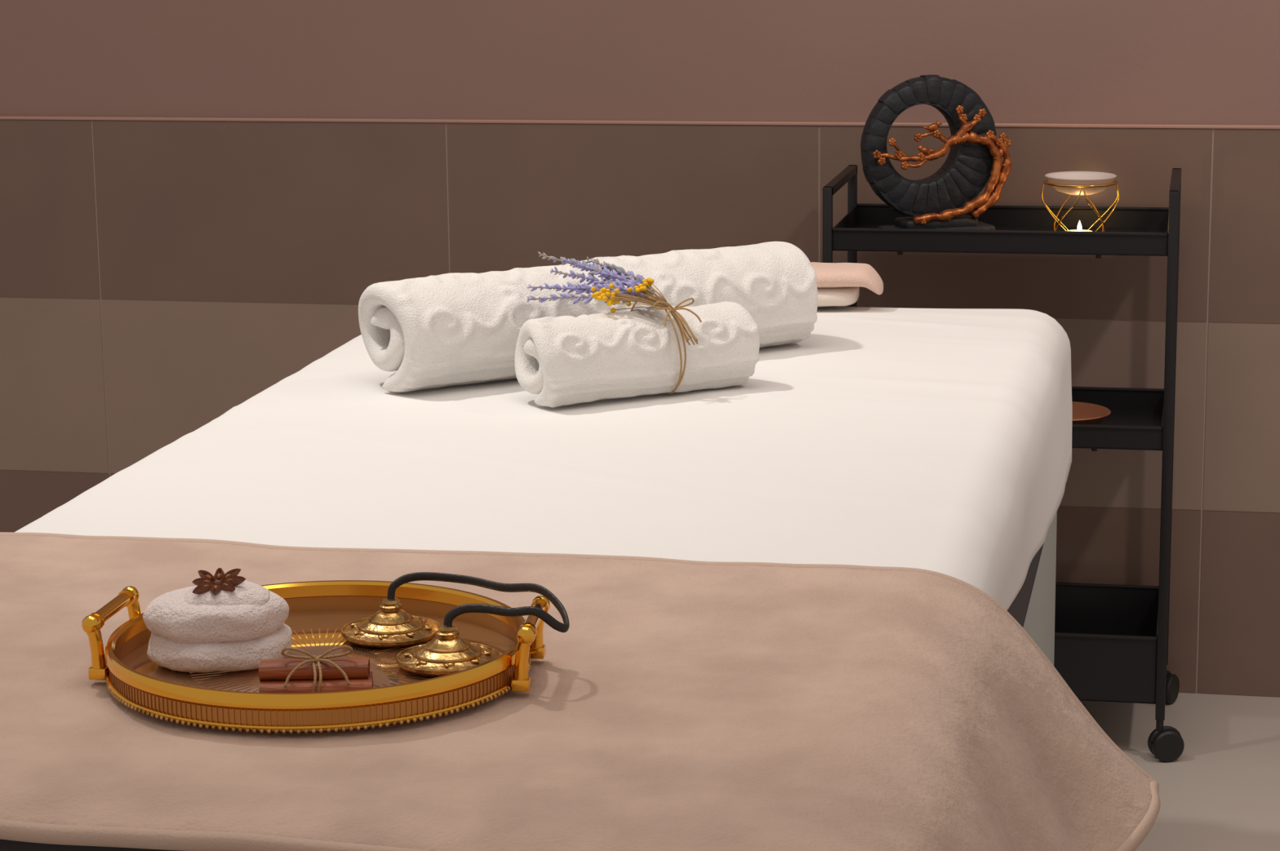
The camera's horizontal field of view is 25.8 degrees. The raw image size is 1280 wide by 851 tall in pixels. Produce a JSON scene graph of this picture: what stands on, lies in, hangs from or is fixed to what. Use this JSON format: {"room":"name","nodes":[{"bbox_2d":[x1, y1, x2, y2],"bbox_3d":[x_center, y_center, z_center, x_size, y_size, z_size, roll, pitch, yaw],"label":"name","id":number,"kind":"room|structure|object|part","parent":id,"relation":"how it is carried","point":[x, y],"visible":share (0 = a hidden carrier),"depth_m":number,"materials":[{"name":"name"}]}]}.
{"room":"spa","nodes":[
{"label":"spa","id":0,"kind":"room"},
{"bbox_2d":[0,0,1279,124],"bbox_3d":[-0.070,-1.040,4.362,7.100,2.900,0.120,2,12,11],"label":"wall","id":1,"kind":"structure","parent":0,"point":[1207,62],"depth_m":4.38,"materials":[{"name":"paint"}]},
{"bbox_2d":[0,115,1279,128],"bbox_3d":[-0.076,-0.480,4.409,7.100,0.006,0.012,2,12,11],"label":"trim","id":2,"kind":"structure","parent":1,"relation":"attached to","point":[3,117],"depth_m":4.40,"materials":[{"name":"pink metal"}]},
{"bbox_2d":[0,119,1279,697],"bbox_3d":[-0.071,-0.042,4.500,7.100,0.889,0.008,2,12,11],"label":"grout lines","id":3,"kind":"object","parent":1,"relation":"attached to","point":[1207,322],"visible":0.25,"depth_m":4.37,"materials":[{"name":"beige"}]},
{"bbox_2d":[0,120,1279,697],"bbox_3d":[-0.010,-0.040,4.487,6.597,0.887,0.008,2,12,11],"label":"tiles","id":4,"kind":"structure","parent":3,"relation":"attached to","point":[231,211],"depth_m":4.42,"materials":[{"name":"brown tile"}]},
{"bbox_2d":[0,297,1279,512],"bbox_3d":[-0.010,-0.039,4.487,6.597,0.295,0.007,2,12,11],"label":"tiles","id":5,"kind":"object","parent":1,"relation":"attached to","point":[172,369],"depth_m":4.59,"materials":[{"name":"brown tile"}]},
{"bbox_2d":[1080,693,1279,850],"bbox_3d":[-0.328,0.944,1.948,6.550,0.020,5.398,2,12,11],"label":"floor slabs","id":6,"kind":"structure","parent":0,"point":[1222,793],"depth_m":4.04,"materials":[{"name":"tile"}]},
{"bbox_2d":[0,306,1072,850],"bbox_3d":[-0.069,0.398,2.679,0.872,0.752,1.954,2,12,11],"label":"bed","id":7,"kind":"object","parent":6,"relation":"on","point":[937,440],"visible":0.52,"depth_m":2.60,"materials":[{"name":"white fabric"}]},
{"bbox_3d":[-0.073,0.135,2.622,0.838,0.189,1.945,2,12,11],"label":"mattress","id":8,"kind":"part","parent":7,"relation":"part of","materials":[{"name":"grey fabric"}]},
{"bbox_2d":[0,532,1160,850],"bbox_3d":[-0.228,0.253,1.915,1.144,0.188,0.660,2,12,11],"label":"blanket","id":9,"kind":"object","parent":7,"relation":"on","point":[682,705],"visible":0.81,"depth_m":1.79,"materials":[{"name":"beige fabric"}]},
{"bbox_2d":[81,580,550,733],"bbox_3d":[-0.215,0.143,1.875,0.284,0.043,0.284,-10,15,-39],"label":"tray","id":10,"kind":"object","parent":9,"relation":"on","point":[318,611],"visible":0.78,"depth_m":1.83,"materials":[{"name":"gold metal"}]},
{"bbox_3d":[-0.357,0.140,1.899,0.016,0.043,0.089,1,12,9],"label":"handle","id":11,"kind":"part","parent":10,"relation":"part of","materials":[{"name":"gold metal"}]},
{"bbox_2d":[142,580,292,673],"bbox_3d":[-0.285,0.133,1.882,0.096,0.056,0.092,2,12,11],"label":"cloth","id":12,"kind":"object","parent":10,"relation":"on","point":[226,631],"visible":0.98,"depth_m":1.85,"materials":[{"name":"white fabric"}]},
{"bbox_2d":[191,568,245,595],"bbox_3d":[-0.282,0.105,1.870,0.036,0.012,0.034,-2,12,-8],"label":"star anise","id":13,"kind":"object","parent":12,"relation":"on","point":[220,580],"visible":1,"depth_m":1.87,"materials":[{"name":"brown"}]},
{"bbox_2d":[258,645,373,693],"bbox_3d":[-0.210,0.157,1.807,0.073,0.034,0.047,-2,12,-4],"label":"bundle","id":14,"kind":"object","parent":10,"relation":"on","point":[311,674],"visible":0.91,"depth_m":1.79,"materials":[{"name":"brown wood"}]},
{"bbox_2d":[341,572,569,676],"bbox_3d":[-0.129,0.131,1.899,0.108,0.046,0.174,-8,14,-31],"label":"cymbals","id":15,"kind":"object","parent":10,"relation":"on","point":[447,653],"visible":1,"depth_m":1.89,"materials":[{"name":"gold metal"}]},
{"bbox_3d":[-0.111,0.120,1.889,0.151,0.021,0.070,11,16,44],"label":"leather cord","id":16,"kind":"part","parent":15,"relation":"part of","materials":[{"name":"black leather"}]},
{"bbox_3d":[-0.072,0.144,1.862,0.016,0.043,0.089,0,12,5],"label":"handle","id":17,"kind":"part","parent":10,"relation":"part of","materials":[{"name":"gold metal"}]},
{"bbox_2d":[358,241,817,392],"bbox_3d":[-0.048,-0.126,3.073,0.541,0.116,0.136,-8,14,-32],"label":"bath towel","id":18,"kind":"object","parent":7,"relation":"on","point":[445,330],"visible":0.62,"depth_m":2.97,"materials":[{"name":"white fabric"}]},
{"bbox_2d":[514,297,759,408],"bbox_3d":[-0.006,-0.085,2.909,0.258,0.101,0.123,-7,13,-29],"label":"rolled hand towel","id":19,"kind":"object","parent":7,"relation":"on","point":[562,360],"visible":1,"depth_m":2.87,"materials":[{"name":"white fabric"}]},
{"bbox_2d":[526,251,697,345],"bbox_3d":[-0.030,-0.132,2.913,0.217,0.080,0.072,9,15,40],"label":"bouquet","id":20,"kind":"object","parent":19,"relation":"on","point":[613,291],"visible":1,"depth_m":2.91,"materials":[{"name":"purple plant"}]},
{"bbox_2d":[810,262,883,306],"bbox_3d":[0.181,-0.175,3.467,0.240,0.050,0.095,1,12,10],"label":"towel","id":21,"kind":"object","parent":7,"relation":"on","point":[838,284],"visible":0.43,"depth_m":3.42,"materials":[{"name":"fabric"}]},
{"bbox_2d":[822,164,1184,762],"bbox_3d":[0.551,0.042,4.180,0.543,0.839,0.333,2,12,11],"label":"trolley","id":22,"kind":"object","parent":6,"relation":"on","point":[1111,641],"depth_m":4.06,"materials":[{"name":"black metal"}]},
{"bbox_2d":[860,74,1011,230],"bbox_3d":[0.432,-0.395,4.103,0.227,0.240,0.064,-4,12,-17],"label":"ring sculpture","id":23,"kind":"object","parent":22,"relation":"on","point":[941,200],"visible":0.99,"depth_m":4.09,"materials":[{"name":"grey plastic"}]},
{"bbox_2d":[831,203,1168,256],"bbox_3d":[0.538,-0.290,4.111,0.475,0.033,0.296,2,12,11],"label":"shelf","id":24,"kind":"object","parent":22,"relation":"attached to","point":[1019,229],"depth_m":4.00,"materials":[{"name":"black metal"}]},
{"bbox_3d":[0.643,-0.320,4.082,0.108,0.094,0.108,9,15,38],"label":"gold wire candle burner","id":25,"kind":"part","parent":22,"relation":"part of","materials":[{"name":"gold metal"}]},
{"bbox_2d":[1066,229,1093,231],"bbox_3d":[0.644,-0.279,4.090,0.039,0.011,0.039,2,12,11],"label":"cup","id":26,"kind":"object","parent":22,"relation":"on","point":[1079,230],"depth_m":4.10,"materials":[{"name":"white"}]},
{"bbox_2d":[1044,171,1116,195],"bbox_3d":[0.643,-0.352,4.076,0.104,0.028,0.104,2,12,11],"label":"bowl","id":27,"kind":"object","parent":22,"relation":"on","point":[1072,183],"depth_m":4.05,"materials":[{"name":"beige ceramic"}]},
{"bbox_2d":[1071,401,1111,424],"bbox_3d":[0.621,-0.008,4.115,0.143,0.030,0.143,2,12,11],"label":"dish","id":28,"kind":"object","parent":22,"relation":"on","point":[1083,413],"visible":0.21,"depth_m":4.14,"materials":[{"name":"brown"}]},
{"bbox_2d":[1053,582,1158,704],"bbox_3d":[0.545,0.320,4.235,0.475,0.101,0.296,2,12,11],"label":"basket","id":29,"kind":"object","parent":22,"relation":"on","point":[1106,636],"depth_m":4.07,"materials":[{"name":"black metal"}]},
{"bbox_2d":[1071,386,1164,450],"bbox_3d":[0.541,-0.017,4.167,0.475,0.035,0.296,2,12,11],"label":"shelf","id":30,"kind":"object","parent":22,"relation":"attached to","point":[1135,420],"depth_m":4.18,"materials":[{"name":"black metal"}]}
]}

